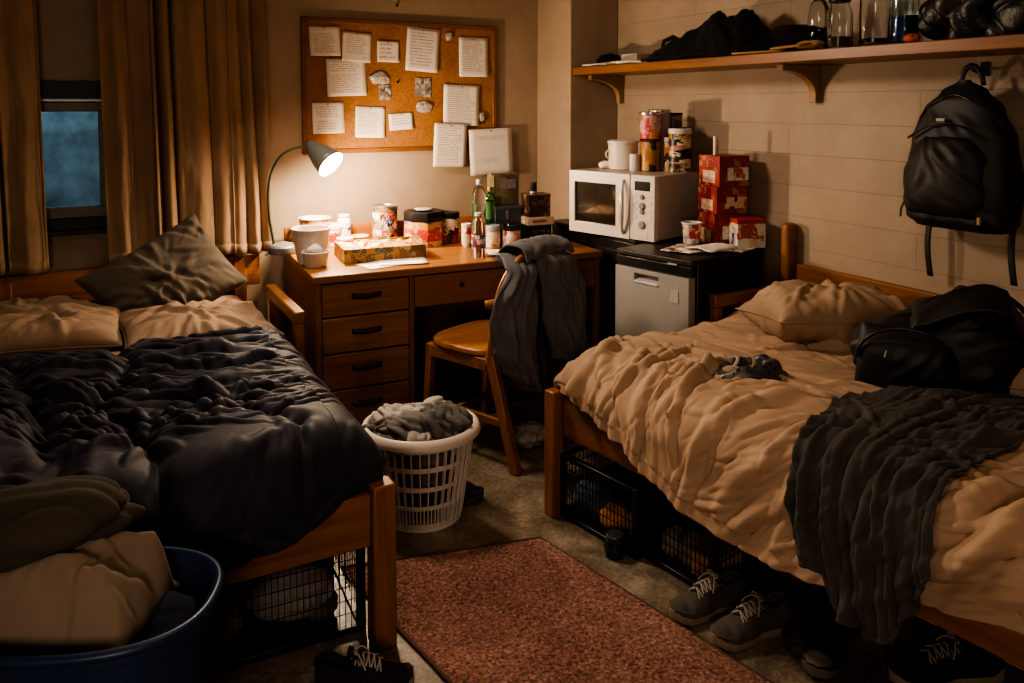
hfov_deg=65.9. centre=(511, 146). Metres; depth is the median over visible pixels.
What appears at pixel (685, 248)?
magazine
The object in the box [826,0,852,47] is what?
glass jar
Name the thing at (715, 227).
carton
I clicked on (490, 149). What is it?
paper sheet
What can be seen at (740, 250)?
paper sheet
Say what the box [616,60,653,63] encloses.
magazine
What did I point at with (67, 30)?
wall
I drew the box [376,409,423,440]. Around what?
garment
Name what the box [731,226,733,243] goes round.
print
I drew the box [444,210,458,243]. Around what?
tin
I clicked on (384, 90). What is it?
photo clipping
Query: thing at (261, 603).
garment
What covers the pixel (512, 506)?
floor
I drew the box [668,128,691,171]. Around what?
jar
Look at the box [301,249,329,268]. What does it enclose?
bowl
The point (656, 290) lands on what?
mini fridge
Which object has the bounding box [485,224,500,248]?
plastic jar
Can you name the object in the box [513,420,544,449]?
plastic bag
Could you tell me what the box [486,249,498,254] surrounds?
paper sheet
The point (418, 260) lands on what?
paper sheet
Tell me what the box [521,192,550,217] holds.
bottle
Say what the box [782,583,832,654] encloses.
sneaker
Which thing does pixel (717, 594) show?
sneaker
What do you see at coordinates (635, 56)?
box
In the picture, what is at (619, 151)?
mug
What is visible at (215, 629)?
garment
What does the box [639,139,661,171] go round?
tin
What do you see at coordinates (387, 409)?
garment
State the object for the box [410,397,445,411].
garment
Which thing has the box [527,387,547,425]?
garment
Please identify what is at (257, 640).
wire crate
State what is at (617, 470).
garment
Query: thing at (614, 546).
jar
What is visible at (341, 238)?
plastic tub
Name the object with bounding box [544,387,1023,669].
bed
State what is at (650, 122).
canister
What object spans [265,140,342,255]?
desk lamp
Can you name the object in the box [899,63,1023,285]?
backpack
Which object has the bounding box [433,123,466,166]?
paper sheet
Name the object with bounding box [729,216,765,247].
carton
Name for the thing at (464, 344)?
desk chair
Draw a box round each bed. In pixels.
[0,254,396,651]
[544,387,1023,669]
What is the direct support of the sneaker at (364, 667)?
on the floor
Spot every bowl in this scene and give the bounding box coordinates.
[298,215,330,225]
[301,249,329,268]
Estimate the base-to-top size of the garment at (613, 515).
0.085 m
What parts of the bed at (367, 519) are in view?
post, head rail, post, arm post, arm rail, foot rail, arm post, post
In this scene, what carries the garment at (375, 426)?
in the laundry basket
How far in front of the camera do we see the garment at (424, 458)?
2.80 m
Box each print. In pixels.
[533,220,545,222]
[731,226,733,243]
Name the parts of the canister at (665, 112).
lid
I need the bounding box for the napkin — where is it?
[599,161,608,167]
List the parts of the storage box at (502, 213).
lid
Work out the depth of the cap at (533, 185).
4.28 m
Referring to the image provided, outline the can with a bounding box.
[371,204,397,238]
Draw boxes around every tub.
[0,546,223,682]
[336,236,353,240]
[350,234,368,239]
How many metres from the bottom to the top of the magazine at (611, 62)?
0.027 m
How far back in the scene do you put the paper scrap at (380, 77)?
4.46 m
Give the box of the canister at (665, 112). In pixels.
[649,109,670,169]
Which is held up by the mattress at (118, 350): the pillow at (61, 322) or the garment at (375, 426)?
the pillow at (61, 322)
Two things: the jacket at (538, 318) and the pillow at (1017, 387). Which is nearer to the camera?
the pillow at (1017, 387)
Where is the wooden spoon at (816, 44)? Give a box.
[796,40,824,49]
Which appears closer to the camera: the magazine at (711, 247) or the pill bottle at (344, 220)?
the magazine at (711, 247)
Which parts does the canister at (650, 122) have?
lid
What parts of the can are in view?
lid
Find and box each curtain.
[0,0,48,275]
[96,0,271,263]
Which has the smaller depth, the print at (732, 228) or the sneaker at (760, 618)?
the sneaker at (760, 618)
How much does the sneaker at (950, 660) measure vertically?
0.116 m
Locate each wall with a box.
[3,0,537,337]
[537,0,617,234]
[617,0,1023,311]
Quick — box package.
[487,172,518,205]
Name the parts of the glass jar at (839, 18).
lid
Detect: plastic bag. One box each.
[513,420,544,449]
[915,0,1023,40]
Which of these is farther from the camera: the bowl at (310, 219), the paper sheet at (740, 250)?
the bowl at (310, 219)
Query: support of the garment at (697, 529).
in the wire crate at (751, 565)
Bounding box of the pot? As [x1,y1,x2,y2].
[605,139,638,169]
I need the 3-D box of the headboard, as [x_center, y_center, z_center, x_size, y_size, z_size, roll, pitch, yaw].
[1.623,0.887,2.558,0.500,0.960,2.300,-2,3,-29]
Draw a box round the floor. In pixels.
[206,356,1023,682]
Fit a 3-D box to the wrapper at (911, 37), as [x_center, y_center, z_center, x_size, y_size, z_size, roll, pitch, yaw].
[1.413,-0.385,2.792,0.044,0.032,0.061,0,3,-7]
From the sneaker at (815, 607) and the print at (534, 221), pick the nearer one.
the sneaker at (815, 607)
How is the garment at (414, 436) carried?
in the laundry basket
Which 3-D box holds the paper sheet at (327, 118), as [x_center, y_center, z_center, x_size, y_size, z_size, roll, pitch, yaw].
[-1.009,-0.155,4.340,0.176,0.170,0.012,-3,4,-28]
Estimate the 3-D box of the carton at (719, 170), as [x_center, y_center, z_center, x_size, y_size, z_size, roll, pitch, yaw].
[1.023,0.113,3.817,0.172,0.145,0.166,-1,3,-22]
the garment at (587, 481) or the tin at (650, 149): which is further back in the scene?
the tin at (650, 149)
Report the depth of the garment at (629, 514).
2.69 m
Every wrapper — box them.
[414,207,432,210]
[903,33,920,41]
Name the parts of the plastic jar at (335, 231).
lid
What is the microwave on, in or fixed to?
on the base cabinet
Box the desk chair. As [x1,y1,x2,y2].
[423,252,573,474]
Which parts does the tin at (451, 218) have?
lid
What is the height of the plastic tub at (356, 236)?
0.064 m
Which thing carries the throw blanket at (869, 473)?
on the duvet at (719, 450)
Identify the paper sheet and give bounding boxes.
[309,26,340,55]
[312,102,344,133]
[326,58,366,96]
[342,31,371,62]
[355,106,384,137]
[355,261,404,269]
[377,40,398,62]
[378,257,428,265]
[388,113,413,130]
[405,26,439,72]
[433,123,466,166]
[443,84,479,125]
[459,37,487,76]
[469,128,512,175]
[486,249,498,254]
[730,247,756,252]
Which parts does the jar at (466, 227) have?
lid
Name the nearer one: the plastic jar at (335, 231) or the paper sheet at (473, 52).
the plastic jar at (335, 231)
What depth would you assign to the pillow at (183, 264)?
3.52 m
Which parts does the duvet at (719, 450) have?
cloth cap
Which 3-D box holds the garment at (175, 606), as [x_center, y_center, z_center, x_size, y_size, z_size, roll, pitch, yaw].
[-0.747,1.030,1.657,0.204,0.170,0.212,3,4,41]
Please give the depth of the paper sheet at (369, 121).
4.46 m
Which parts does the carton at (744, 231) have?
lid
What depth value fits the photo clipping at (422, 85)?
4.60 m
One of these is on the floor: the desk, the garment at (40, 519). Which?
the desk
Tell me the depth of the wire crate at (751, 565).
2.53 m
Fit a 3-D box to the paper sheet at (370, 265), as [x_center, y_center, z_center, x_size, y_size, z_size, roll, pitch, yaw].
[-0.597,0.553,3.729,0.240,0.002,0.150,-3,4,-41]
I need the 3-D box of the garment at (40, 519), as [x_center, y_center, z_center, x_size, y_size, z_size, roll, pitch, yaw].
[-1.007,0.786,1.646,0.432,0.171,0.208,-1,3,-19]
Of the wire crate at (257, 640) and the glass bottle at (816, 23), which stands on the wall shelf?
the glass bottle at (816, 23)
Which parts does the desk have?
panel, drawer, drawer, drawer, drawer handle, drawer handle, drawer handle, drawer handle, drawer, panel, panel, pencil drawer, panel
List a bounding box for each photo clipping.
[379,85,390,99]
[415,78,430,96]
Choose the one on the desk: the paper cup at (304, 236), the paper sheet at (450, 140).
the paper cup at (304, 236)
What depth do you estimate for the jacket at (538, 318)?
3.29 m
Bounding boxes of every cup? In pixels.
[290,225,330,264]
[681,220,702,244]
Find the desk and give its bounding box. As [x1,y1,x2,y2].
[284,216,602,424]
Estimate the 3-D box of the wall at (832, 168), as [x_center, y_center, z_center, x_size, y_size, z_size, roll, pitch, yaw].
[1.894,0.056,2.759,0.200,2.600,5.620,-2,3,-29]
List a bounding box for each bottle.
[337,214,350,235]
[471,212,484,257]
[472,179,485,245]
[486,187,495,223]
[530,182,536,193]
[807,0,828,48]
[890,0,918,43]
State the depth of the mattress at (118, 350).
3.32 m
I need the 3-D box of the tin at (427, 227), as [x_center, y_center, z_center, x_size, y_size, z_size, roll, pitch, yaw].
[-0.472,0.436,4.247,0.206,0.185,0.206,-2,4,-39]
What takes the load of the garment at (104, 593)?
in the tub at (179, 654)
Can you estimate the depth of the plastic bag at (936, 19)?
2.60 m
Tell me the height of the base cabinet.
0.830 m
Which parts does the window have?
rail, pane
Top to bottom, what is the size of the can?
0.205 m
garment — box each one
[0,475,141,574]
[0,531,180,655]
[136,588,210,642]
[208,598,243,645]
[246,562,332,620]
[304,591,337,621]
[363,418,390,434]
[371,403,415,421]
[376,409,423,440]
[384,431,440,457]
[389,451,450,494]
[396,478,451,515]
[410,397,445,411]
[418,400,472,440]
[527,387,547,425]
[573,480,612,515]
[600,464,667,513]
[600,501,630,530]
[626,510,642,538]
[660,523,685,556]
[677,528,703,566]
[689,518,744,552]
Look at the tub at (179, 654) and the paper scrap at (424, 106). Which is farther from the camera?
the paper scrap at (424, 106)
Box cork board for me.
[300,16,496,153]
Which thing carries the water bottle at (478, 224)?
on the desk
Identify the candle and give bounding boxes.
[713,136,716,154]
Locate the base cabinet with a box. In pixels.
[552,219,682,342]
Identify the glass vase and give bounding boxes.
[859,0,890,45]
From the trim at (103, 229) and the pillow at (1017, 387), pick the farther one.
the trim at (103, 229)
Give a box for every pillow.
[0,295,123,355]
[74,212,249,330]
[119,299,284,348]
[735,279,910,343]
[1009,367,1023,397]
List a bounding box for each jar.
[327,223,340,246]
[461,223,470,247]
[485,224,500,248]
[502,222,520,245]
[604,529,625,559]
[629,154,639,170]
[664,137,668,171]
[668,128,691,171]
[674,127,691,169]
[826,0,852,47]
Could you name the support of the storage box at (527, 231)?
on the desk
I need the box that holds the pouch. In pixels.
[596,53,620,65]
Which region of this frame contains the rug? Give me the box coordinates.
[340,536,773,682]
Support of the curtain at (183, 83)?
hanging from the curtain rod
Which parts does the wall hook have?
hook plate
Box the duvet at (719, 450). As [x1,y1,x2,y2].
[553,310,1023,634]
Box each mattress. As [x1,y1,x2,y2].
[109,295,366,493]
[567,396,607,435]
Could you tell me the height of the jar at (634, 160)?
0.088 m
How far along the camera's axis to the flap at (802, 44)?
3.22 m
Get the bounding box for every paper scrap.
[369,71,389,84]
[416,100,432,112]
[445,32,451,40]
[479,112,483,121]
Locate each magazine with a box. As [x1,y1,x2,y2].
[582,63,614,65]
[600,60,629,65]
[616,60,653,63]
[660,243,695,253]
[675,246,733,252]
[688,243,737,252]
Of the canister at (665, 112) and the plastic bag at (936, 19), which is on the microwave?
the canister at (665, 112)
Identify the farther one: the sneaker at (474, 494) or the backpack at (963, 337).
the sneaker at (474, 494)
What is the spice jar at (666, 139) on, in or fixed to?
on the microwave
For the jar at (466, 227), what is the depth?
4.16 m
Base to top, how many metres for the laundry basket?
0.350 m
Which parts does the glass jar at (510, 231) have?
lid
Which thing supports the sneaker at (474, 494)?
on the floor
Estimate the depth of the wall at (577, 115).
4.76 m
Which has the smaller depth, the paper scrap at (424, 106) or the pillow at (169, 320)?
the pillow at (169, 320)
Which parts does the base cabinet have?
door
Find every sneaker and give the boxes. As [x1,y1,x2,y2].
[313,642,413,682]
[450,471,483,505]
[669,569,746,626]
[710,590,791,652]
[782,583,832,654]
[801,608,861,679]
[887,631,1004,682]
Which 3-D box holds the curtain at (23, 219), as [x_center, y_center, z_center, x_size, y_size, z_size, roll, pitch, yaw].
[-2.418,-0.225,3.433,0.663,1.631,0.124,-2,4,-32]
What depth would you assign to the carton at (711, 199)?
3.75 m
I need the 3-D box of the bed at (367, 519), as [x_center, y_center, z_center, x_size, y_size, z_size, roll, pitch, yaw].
[-1.309,0.989,2.916,1.160,0.720,2.255,-2,3,-29]
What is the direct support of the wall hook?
attached to the wall at (832, 168)
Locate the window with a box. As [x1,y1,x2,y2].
[39,80,106,230]
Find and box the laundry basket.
[362,402,480,533]
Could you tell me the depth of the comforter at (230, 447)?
2.14 m
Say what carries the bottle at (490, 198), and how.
on the desk
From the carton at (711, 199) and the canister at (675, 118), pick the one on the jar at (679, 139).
the canister at (675, 118)
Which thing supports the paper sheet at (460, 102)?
attached to the cork board
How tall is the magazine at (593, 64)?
0.019 m
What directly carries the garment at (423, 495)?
in the laundry basket
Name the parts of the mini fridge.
panel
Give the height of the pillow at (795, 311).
0.300 m
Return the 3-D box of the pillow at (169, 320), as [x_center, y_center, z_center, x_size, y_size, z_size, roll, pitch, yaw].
[-1.334,0.747,3.326,0.605,0.185,0.525,-2,4,-33]
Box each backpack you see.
[850,284,1023,393]
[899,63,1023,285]
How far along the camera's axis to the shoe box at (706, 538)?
2.48 m
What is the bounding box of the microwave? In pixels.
[569,167,698,242]
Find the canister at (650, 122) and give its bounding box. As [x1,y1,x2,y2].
[639,112,661,138]
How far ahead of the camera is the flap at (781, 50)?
3.38 m
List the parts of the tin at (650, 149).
lid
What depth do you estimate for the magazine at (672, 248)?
3.62 m
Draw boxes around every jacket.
[489,234,587,391]
[640,9,780,61]
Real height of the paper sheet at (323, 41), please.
0.166 m
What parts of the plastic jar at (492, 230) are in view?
lid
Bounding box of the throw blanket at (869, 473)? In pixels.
[784,385,1023,644]
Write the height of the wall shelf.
0.337 m
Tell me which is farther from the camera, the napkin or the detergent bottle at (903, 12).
the napkin
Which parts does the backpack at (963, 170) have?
handle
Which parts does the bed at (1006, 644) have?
post, rail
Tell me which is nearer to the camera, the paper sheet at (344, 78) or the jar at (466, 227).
the jar at (466, 227)
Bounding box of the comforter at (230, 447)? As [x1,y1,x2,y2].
[0,325,382,574]
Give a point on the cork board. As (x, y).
(313, 68)
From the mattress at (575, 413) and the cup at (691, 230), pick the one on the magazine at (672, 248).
the cup at (691, 230)
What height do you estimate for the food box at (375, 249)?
0.076 m
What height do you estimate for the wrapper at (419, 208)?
0.016 m
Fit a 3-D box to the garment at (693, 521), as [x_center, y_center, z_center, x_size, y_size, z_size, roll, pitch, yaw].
[0.712,1.272,2.643,0.212,0.130,0.233,-2,4,-38]
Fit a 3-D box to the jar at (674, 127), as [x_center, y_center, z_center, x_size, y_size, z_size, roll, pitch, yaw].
[0.896,0.012,4.139,0.094,0.225,0.094,2,4,37]
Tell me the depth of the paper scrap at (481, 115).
4.79 m
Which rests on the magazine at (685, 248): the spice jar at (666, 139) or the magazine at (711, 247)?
the magazine at (711, 247)
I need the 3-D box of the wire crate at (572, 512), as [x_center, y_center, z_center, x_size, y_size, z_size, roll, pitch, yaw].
[0.442,1.233,2.870,0.400,0.235,0.385,-2,4,-40]
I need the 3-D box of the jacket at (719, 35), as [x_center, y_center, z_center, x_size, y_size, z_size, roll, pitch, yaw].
[0.967,-0.536,3.808,0.306,0.228,0.940,-1,3,-26]
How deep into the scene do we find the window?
3.79 m
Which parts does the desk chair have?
leg, seat, leg, post, rail, leg, leg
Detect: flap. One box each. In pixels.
[731,49,796,54]
[770,42,825,49]
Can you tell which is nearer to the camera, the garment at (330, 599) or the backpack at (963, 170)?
the garment at (330, 599)
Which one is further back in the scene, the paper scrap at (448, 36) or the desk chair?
the paper scrap at (448, 36)
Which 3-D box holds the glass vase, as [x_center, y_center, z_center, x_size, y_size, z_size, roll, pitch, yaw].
[1.372,-0.495,2.987,0.106,0.235,0.106,-2,3,-29]
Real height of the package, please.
0.172 m
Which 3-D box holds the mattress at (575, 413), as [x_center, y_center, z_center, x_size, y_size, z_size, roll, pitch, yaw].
[1.140,0.944,2.435,1.000,0.210,1.860,-2,4,-37]
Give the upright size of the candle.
0.090 m
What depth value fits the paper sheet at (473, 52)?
4.75 m
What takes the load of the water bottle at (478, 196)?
on the desk
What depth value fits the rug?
2.27 m
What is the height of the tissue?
0.056 m
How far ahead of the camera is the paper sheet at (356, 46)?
4.40 m
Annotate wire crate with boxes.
[206,548,365,675]
[560,444,688,559]
[643,484,768,586]
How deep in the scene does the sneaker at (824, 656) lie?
2.11 m
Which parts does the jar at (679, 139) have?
lid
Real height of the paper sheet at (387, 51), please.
0.120 m
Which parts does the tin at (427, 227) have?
lid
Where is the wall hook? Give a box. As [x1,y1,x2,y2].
[970,62,989,75]
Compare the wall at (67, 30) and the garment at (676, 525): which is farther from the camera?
the wall at (67, 30)
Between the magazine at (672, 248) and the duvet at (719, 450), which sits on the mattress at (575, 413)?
the duvet at (719, 450)
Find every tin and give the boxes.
[404,208,443,247]
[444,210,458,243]
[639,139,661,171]
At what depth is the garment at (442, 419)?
2.82 m
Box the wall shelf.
[573,24,1023,102]
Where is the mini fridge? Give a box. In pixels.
[615,237,764,337]
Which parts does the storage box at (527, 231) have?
panel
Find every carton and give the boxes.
[697,210,745,243]
[698,184,747,213]
[699,153,748,186]
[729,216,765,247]
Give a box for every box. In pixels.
[334,236,425,263]
[494,204,522,243]
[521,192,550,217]
[522,224,551,238]
[621,53,650,63]
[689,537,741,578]
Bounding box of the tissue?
[307,244,322,252]
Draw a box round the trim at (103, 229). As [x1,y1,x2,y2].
[47,227,106,236]
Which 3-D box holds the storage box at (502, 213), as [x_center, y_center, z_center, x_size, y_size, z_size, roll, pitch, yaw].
[-0.045,0.421,4.331,0.168,0.205,0.139,-1,3,-26]
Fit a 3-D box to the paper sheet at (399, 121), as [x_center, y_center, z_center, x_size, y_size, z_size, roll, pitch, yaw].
[-0.637,-0.143,4.545,0.151,0.103,0.011,-2,3,-29]
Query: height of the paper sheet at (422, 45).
0.267 m
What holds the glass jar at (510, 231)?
on the desk
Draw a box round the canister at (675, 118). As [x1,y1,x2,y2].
[670,113,682,127]
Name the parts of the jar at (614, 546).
lid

